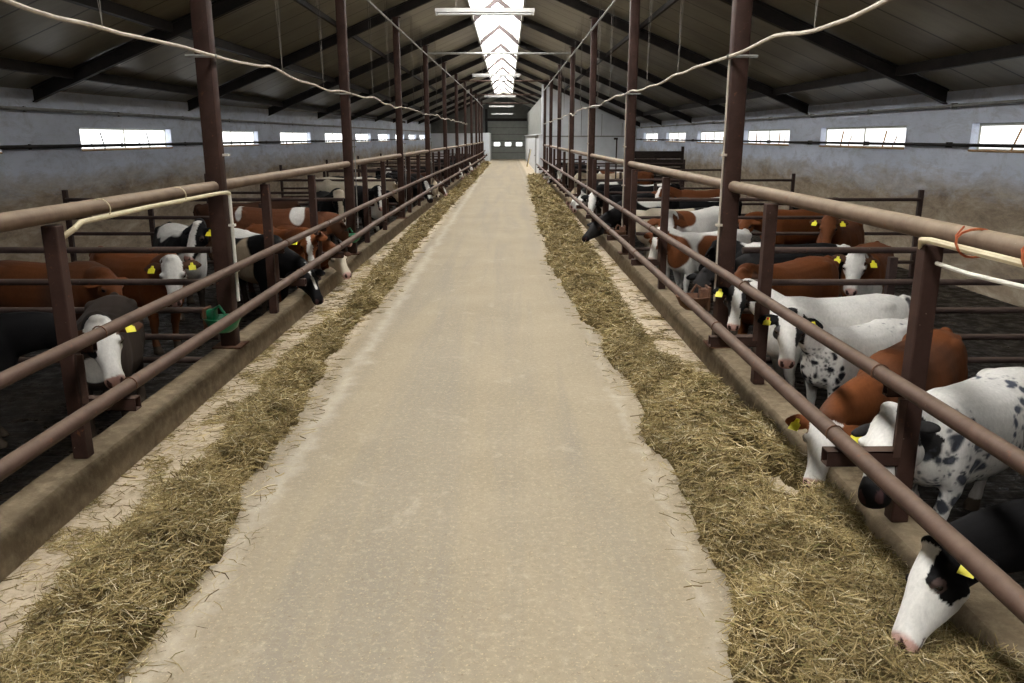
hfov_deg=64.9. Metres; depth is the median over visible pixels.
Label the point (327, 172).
divider
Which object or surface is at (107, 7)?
beam
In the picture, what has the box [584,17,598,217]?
post
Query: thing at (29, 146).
pipe
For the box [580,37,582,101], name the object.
string
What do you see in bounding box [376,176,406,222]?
cow
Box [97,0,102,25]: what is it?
string
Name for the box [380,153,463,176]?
divider
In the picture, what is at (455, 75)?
post
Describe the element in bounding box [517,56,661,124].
beam
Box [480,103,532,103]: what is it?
tie beam
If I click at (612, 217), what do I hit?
cow
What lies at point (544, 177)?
cow
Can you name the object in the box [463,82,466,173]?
post
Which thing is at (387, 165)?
divider
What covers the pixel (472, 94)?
tie beam
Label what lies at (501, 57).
ridge beam
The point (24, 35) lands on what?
ceiling
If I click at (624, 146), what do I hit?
downpipe
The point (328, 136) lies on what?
window
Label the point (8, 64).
beam
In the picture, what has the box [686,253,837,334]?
cow
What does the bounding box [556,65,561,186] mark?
post
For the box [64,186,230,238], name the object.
supply pipe
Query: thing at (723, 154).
downpipe
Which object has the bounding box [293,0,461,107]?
beam
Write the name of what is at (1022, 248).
tie
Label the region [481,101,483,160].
post
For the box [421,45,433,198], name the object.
post
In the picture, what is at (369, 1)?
string
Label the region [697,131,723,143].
window
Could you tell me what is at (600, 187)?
cow
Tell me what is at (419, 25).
string
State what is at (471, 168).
cow
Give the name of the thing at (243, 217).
cow
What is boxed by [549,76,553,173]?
post
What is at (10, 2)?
power cable
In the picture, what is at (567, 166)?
cow
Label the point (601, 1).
string
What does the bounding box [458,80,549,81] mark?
tie beam
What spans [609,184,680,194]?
cow
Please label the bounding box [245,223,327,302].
cow
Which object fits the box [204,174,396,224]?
divider
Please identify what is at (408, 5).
beam
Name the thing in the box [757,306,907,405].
cow
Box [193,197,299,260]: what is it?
cow
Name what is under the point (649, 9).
string
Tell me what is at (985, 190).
wall
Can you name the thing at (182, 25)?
beam
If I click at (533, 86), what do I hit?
beam
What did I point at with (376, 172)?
cow
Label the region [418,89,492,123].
beam
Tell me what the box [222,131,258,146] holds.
window
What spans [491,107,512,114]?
strip light
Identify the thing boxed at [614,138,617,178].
post
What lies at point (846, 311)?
cow
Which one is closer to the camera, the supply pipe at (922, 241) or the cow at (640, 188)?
the supply pipe at (922, 241)
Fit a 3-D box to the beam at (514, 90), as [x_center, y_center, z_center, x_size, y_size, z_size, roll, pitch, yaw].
[3.307,-16.964,58.804,6.450,2.929,0.110,0,14,0]
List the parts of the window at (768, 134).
sill, pane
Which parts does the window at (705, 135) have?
pane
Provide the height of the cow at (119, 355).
1.080 m
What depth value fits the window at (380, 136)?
45.22 m
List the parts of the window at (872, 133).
sill, pane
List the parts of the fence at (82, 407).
fence post, rail, fence post, rail, fence post, fence post, rail, fence post, fence post, rail, fence post, fence post, rail, fence post, fence post, fence post, fence post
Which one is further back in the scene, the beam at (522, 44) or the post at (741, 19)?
the beam at (522, 44)
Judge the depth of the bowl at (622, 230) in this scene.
12.92 m
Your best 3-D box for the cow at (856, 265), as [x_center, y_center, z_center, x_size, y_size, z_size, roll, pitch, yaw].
[4.014,-0.589,9.173,0.561,1.125,1.878,8,16,29]
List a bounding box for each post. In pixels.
[185,0,248,348]
[335,0,361,254]
[390,17,407,217]
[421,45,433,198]
[441,62,447,184]
[454,74,458,178]
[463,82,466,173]
[469,88,472,167]
[474,93,478,165]
[478,98,480,162]
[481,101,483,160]
[543,85,546,171]
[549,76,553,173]
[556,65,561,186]
[566,47,576,198]
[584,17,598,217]
[614,138,617,178]
[617,0,640,254]
[703,0,757,347]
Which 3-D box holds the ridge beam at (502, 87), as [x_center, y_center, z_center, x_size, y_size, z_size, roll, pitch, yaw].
[-0.674,-20.020,64.194,1.440,0.740,0.140,0,14,0]
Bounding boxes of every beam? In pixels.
[0,57,405,122]
[31,0,255,101]
[63,0,442,116]
[187,0,432,110]
[268,17,472,115]
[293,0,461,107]
[317,41,479,117]
[351,57,483,119]
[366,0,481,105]
[375,68,486,121]
[393,77,489,122]
[407,83,491,123]
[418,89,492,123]
[428,52,570,54]
[430,93,493,123]
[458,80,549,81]
[472,94,538,94]
[473,0,521,22]
[480,24,518,44]
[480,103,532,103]
[484,43,516,60]
[487,56,515,71]
[490,66,514,79]
[492,77,513,85]
[493,82,512,90]
[495,86,511,93]
[513,89,538,101]
[513,93,535,104]
[514,83,541,97]
[515,77,541,91]
[516,68,639,126]
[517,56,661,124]
[519,41,691,122]
[522,17,724,114]
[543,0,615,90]
[556,0,808,114]
[564,0,677,89]
[624,43,1023,118]
[720,0,948,103]
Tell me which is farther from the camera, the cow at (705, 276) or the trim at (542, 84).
the trim at (542, 84)
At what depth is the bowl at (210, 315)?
6.96 m
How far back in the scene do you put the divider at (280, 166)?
24.68 m
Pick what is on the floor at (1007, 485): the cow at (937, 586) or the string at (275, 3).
the cow at (937, 586)
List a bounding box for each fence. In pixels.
[0,141,486,481]
[536,144,1023,623]
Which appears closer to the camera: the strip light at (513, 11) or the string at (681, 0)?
the string at (681, 0)
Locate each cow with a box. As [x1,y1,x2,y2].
[0,260,127,356]
[0,312,57,448]
[76,292,146,437]
[89,246,201,354]
[153,218,210,320]
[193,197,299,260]
[229,206,351,288]
[231,228,324,314]
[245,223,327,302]
[275,225,351,287]
[308,188,355,243]
[315,177,397,232]
[327,175,392,178]
[354,185,389,236]
[375,167,431,175]
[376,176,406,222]
[377,174,435,210]
[386,172,442,207]
[404,171,447,196]
[431,161,464,181]
[436,159,469,180]
[443,157,472,171]
[543,162,582,178]
[547,165,586,187]
[554,167,598,187]
[566,178,617,204]
[569,181,622,213]
[572,183,641,213]
[574,172,622,187]
[581,190,654,229]
[582,197,678,241]
[598,171,653,184]
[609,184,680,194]
[620,207,706,258]
[644,227,751,292]
[647,206,718,289]
[651,187,740,197]
[658,197,741,228]
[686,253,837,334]
[698,240,849,324]
[712,278,910,386]
[734,255,838,333]
[738,209,823,243]
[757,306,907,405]
[785,327,967,487]
[809,215,864,296]
[832,241,893,296]
[851,367,1023,520]
[891,498,1023,654]
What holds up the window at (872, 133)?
in the wall at (985, 190)
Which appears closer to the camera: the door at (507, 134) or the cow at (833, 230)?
the cow at (833, 230)
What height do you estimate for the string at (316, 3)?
2.222 m
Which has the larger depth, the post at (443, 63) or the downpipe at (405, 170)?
the post at (443, 63)
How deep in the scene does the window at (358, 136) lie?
39.41 m
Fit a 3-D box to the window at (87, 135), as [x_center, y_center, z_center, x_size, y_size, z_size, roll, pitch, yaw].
[-7.589,-3.998,15.883,0.191,0.416,3.787,0,14,1]
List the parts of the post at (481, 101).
post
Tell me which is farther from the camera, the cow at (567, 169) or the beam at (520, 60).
the beam at (520, 60)
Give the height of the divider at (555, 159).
1.420 m
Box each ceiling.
[0,0,495,121]
[496,91,511,98]
[512,0,1023,122]
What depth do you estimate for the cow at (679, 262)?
10.97 m
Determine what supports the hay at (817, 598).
on the floor at (470, 500)
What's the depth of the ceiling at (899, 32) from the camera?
14.71 m
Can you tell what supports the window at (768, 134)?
in the wall at (985, 190)
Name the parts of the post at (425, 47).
post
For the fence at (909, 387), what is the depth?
3.91 m
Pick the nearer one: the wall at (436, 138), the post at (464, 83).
the post at (464, 83)
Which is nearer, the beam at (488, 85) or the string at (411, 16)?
the string at (411, 16)
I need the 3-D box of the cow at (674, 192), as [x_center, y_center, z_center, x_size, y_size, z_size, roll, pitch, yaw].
[4.002,-2.809,17.707,2.099,1.225,0.624,-2,14,-8]
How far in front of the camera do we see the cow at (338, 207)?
14.36 m
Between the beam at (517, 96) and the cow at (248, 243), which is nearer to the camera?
the cow at (248, 243)
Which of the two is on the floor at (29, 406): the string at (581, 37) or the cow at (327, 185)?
the cow at (327, 185)
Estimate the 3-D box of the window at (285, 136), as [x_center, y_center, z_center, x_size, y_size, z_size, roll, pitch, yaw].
[-7.440,-6.953,27.515,0.191,0.416,3.787,0,14,1]
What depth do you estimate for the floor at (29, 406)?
7.26 m
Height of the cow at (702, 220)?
1.243 m
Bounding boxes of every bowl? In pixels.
[202,304,240,332]
[347,227,359,242]
[606,224,626,234]
[675,284,711,310]
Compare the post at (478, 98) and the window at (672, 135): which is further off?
the post at (478, 98)
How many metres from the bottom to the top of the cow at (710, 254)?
1.019 m
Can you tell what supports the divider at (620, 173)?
on the floor at (1007, 485)
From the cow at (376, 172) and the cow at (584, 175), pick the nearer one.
the cow at (584, 175)
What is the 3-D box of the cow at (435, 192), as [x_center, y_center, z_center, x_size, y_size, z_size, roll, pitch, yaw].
[-3.177,-4.847,25.892,2.176,1.146,0.640,7,16,24]
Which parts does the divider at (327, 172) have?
rail, rail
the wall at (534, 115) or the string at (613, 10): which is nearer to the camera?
the string at (613, 10)
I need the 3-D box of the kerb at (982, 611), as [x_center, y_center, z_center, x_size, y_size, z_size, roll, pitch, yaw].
[1.857,-2.405,17.818,0.292,0.427,53.700,0,14,0]
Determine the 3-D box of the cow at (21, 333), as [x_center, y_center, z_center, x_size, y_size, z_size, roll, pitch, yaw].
[-4.154,0.274,5.914,1.951,1.056,0.591,-5,15,-20]
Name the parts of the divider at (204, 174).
rail, rail, rail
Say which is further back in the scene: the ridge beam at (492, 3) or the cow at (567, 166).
the cow at (567, 166)
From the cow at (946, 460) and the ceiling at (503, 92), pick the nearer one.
the cow at (946, 460)
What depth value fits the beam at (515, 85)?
52.71 m
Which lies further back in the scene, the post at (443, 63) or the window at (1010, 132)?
the post at (443, 63)
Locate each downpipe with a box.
[222,154,239,300]
[353,140,358,227]
[403,143,406,199]
[567,122,568,184]
[586,108,588,199]
[621,95,626,225]
[713,59,730,300]
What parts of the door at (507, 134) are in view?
rail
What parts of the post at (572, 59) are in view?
post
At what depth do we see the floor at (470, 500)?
4.49 m
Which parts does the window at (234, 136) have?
pane, sill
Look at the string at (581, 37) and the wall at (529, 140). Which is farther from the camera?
the wall at (529, 140)
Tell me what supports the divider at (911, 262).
on the floor at (1007, 485)
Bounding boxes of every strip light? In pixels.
[435,0,534,15]
[472,74,519,76]
[484,95,515,96]
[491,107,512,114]
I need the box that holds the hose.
[934,261,1023,289]
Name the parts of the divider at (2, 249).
rail, rail, rail, rail, rail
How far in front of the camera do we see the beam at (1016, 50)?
12.19 m
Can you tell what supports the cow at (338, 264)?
on the floor at (29, 406)
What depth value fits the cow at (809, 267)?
7.98 m
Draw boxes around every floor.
[0,159,798,682]
[0,172,464,504]
[561,180,1023,588]
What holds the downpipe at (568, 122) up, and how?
attached to the post at (572, 59)
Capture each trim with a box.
[541,84,543,133]
[546,136,635,136]
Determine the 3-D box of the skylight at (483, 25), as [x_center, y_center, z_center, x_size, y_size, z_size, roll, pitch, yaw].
[-0.463,-11.457,30.104,1.540,0.810,82.000,0,14,0]
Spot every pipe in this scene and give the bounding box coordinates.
[0,106,430,131]
[0,138,430,149]
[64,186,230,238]
[636,139,1023,147]
[637,99,1023,127]
[918,237,1023,267]
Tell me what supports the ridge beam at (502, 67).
attached to the beam at (533, 86)
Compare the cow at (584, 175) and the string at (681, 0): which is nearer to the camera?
the string at (681, 0)
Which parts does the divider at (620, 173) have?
rail, rail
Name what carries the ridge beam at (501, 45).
attached to the beam at (520, 60)
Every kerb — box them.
[0,159,484,582]
[541,172,1023,664]
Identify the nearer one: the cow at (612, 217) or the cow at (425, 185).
the cow at (612, 217)
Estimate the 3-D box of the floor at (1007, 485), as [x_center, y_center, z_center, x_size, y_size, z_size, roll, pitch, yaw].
[4.422,-2.221,17.881,4.940,0.001,53.700,0,14,0]
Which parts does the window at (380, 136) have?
pane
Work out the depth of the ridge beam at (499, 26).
29.24 m
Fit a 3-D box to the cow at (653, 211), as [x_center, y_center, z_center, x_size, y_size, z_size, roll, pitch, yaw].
[2.714,-1.744,13.778,1.791,1.096,0.626,2,14,7]
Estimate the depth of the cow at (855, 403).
4.83 m
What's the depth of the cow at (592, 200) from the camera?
16.88 m
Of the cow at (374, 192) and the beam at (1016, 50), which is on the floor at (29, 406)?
the cow at (374, 192)
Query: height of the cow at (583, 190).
1.046 m
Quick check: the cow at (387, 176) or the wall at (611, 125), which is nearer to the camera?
the cow at (387, 176)
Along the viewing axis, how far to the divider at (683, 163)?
30.50 m
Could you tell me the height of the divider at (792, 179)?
1.420 m
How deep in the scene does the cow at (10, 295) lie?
7.89 m
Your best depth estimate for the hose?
3.13 m
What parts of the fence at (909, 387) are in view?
fence post, fence post, fence post, fence post, fence post, fence post, fence post, rail, fence post, fence post, rail, fence post, fence post, fence post, rail, fence post, rail, rail, fence post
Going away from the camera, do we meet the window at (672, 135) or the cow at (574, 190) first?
the cow at (574, 190)
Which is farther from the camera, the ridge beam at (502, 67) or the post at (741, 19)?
the ridge beam at (502, 67)
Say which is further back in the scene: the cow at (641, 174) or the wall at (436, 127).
the wall at (436, 127)
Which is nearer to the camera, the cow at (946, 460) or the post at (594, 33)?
the cow at (946, 460)
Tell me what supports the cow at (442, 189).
on the floor at (29, 406)
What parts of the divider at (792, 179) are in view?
rail, rail, rail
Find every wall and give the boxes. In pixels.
[0,87,430,262]
[430,102,480,132]
[431,133,480,160]
[483,97,530,132]
[483,133,490,160]
[525,135,542,172]
[527,97,541,134]
[546,86,636,168]
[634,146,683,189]
[636,84,1023,306]
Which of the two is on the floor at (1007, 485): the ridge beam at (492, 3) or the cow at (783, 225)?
the cow at (783, 225)
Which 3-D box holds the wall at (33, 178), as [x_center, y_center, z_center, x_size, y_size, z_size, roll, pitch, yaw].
[-7.443,-8.124,34.002,0.320,3.505,88.021,0,14,1]
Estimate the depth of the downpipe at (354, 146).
12.86 m
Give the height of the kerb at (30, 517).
0.429 m
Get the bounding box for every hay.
[0,161,490,682]
[525,173,1023,682]
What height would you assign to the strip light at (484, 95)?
1.169 m
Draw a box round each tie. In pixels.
[954,226,987,258]
[1020,246,1023,266]
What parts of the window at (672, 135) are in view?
pane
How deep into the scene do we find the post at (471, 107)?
47.40 m
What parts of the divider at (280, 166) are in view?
rail, rail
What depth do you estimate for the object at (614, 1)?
18.78 m
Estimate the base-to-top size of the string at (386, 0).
2.215 m
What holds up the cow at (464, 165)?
on the floor at (29, 406)
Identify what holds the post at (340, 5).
on the kerb at (30, 517)
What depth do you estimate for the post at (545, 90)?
41.58 m
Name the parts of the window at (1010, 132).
sill, pane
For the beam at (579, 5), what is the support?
attached to the ceiling at (899, 32)
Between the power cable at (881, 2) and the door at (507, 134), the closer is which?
the power cable at (881, 2)
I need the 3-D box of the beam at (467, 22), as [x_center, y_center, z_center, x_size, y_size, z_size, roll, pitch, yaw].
[-4.224,-8.147,23.853,6.165,2.809,0.110,0,14,0]
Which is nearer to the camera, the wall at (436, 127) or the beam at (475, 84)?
the beam at (475, 84)
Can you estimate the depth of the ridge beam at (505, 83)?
58.32 m
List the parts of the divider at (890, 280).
rail, rail, rail, rail, rail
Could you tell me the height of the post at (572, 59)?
4.428 m
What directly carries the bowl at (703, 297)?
attached to the post at (741, 19)
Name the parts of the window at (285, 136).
pane, sill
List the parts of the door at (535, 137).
frame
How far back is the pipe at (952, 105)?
14.63 m
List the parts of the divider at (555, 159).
rail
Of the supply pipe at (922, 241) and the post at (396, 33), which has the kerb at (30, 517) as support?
the post at (396, 33)
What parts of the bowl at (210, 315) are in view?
mounting plate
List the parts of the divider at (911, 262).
rail, rail, rail, rail, rail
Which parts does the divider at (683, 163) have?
rail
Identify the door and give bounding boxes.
[485,109,530,158]
[534,137,535,172]
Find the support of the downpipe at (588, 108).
attached to the post at (594, 33)
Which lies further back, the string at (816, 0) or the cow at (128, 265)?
the cow at (128, 265)
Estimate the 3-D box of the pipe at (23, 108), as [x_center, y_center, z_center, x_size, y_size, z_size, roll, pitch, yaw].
[-7.299,-7.857,29.222,0.088,0.080,78.414,0,14,1]
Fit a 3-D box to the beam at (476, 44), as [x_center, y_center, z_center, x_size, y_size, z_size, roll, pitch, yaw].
[-4.204,-9.647,29.663,6.054,2.763,0.110,0,14,0]
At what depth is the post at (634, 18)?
12.57 m
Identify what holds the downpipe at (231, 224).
attached to the post at (201, 10)
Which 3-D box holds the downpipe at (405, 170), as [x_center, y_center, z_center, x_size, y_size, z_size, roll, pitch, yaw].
[-2.474,-3.944,18.713,0.050,1.290,0.055,0,14,0]
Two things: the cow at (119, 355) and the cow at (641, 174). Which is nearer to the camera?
the cow at (119, 355)
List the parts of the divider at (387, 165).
rail, rail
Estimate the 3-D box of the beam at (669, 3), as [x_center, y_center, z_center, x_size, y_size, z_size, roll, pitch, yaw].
[2.739,-10.895,33.362,0.060,0.095,88.000,0,14,0]
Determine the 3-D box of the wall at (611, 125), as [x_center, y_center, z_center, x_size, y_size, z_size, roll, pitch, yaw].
[4.230,-11.331,43.475,5.040,5.055,0.200,0,14,0]
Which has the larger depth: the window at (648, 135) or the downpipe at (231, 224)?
the window at (648, 135)
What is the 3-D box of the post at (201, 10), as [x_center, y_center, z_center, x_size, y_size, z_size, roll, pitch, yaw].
[-2.573,-2.100,6.828,0.260,4.413,0.260,0,14,0]
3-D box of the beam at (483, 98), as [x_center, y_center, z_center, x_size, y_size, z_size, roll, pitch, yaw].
[-4.088,-18.646,64.522,5.388,2.483,0.110,0,14,0]
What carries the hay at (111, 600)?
on the floor at (470, 500)
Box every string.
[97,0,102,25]
[275,3,282,70]
[316,3,323,86]
[367,1,372,86]
[384,0,389,93]
[410,16,413,96]
[419,25,422,100]
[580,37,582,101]
[597,1,601,103]
[609,10,613,98]
[646,9,651,86]
[678,0,683,67]
[814,0,818,27]
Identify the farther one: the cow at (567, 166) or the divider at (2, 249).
the cow at (567, 166)
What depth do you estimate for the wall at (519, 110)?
75.95 m
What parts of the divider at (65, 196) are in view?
rail, rail, rail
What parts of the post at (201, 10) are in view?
plate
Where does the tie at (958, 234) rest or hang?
attached to the fence at (909, 387)
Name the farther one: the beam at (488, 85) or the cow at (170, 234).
the beam at (488, 85)
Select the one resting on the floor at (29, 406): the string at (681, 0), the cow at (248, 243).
the cow at (248, 243)
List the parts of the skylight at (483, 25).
skylight pane, skylight pane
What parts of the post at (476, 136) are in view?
post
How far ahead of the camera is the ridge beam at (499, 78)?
52.50 m
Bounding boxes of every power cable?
[0,0,465,124]
[545,0,891,123]
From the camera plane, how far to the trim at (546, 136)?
43.40 m
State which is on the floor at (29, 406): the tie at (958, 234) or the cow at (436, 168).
the cow at (436, 168)
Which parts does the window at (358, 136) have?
pane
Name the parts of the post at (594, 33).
post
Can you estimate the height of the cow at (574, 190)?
1.046 m
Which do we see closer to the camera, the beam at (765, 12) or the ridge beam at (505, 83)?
the beam at (765, 12)
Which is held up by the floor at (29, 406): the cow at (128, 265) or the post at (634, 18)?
the cow at (128, 265)
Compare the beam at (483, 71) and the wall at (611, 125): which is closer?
the beam at (483, 71)
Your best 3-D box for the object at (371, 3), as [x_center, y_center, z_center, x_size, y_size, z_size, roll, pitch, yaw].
[-2.405,-9.745,28.979,0.205,0.038,77.002,0,14,0]
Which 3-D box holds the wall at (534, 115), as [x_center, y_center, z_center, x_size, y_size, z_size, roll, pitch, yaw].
[1.587,-16.346,59.776,0.120,2.050,33.900,0,14,0]
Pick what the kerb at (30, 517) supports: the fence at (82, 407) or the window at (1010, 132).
the fence at (82, 407)
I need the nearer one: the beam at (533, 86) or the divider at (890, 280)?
the divider at (890, 280)
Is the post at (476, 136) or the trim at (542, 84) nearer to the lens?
the trim at (542, 84)
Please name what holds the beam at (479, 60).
attached to the ceiling at (24, 35)
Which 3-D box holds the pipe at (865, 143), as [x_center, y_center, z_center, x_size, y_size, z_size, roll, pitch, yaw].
[6.848,-4.277,17.322,0.090,0.080,53.400,0,14,0]
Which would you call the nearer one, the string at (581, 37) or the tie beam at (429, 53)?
the string at (581, 37)
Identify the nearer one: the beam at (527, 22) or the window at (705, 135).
the beam at (527, 22)
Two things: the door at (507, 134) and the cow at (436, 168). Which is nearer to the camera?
the cow at (436, 168)
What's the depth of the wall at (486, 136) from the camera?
69.90 m
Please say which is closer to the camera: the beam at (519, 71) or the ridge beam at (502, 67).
the beam at (519, 71)
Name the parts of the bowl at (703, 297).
mounting plate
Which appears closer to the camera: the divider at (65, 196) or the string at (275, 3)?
the string at (275, 3)
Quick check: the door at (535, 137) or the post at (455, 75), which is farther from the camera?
the door at (535, 137)
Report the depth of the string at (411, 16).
19.97 m
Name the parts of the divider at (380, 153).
rail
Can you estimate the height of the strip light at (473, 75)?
1.169 m
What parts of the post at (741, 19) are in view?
plate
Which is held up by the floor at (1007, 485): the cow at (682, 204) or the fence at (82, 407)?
the cow at (682, 204)
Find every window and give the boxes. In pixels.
[79,128,172,150]
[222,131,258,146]
[280,132,310,144]
[325,133,341,142]
[356,134,370,141]
[378,134,387,141]
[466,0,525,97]
[646,133,657,141]
[666,132,685,142]
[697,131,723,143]
[743,129,789,145]
[819,125,906,149]
[967,122,1023,152]
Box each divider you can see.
[0,247,219,362]
[61,190,345,263]
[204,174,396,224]
[279,165,424,204]
[326,160,442,178]
[357,156,454,182]
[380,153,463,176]
[555,159,622,166]
[565,160,684,189]
[576,169,720,204]
[596,173,795,215]
[635,190,924,276]
[736,247,1023,363]

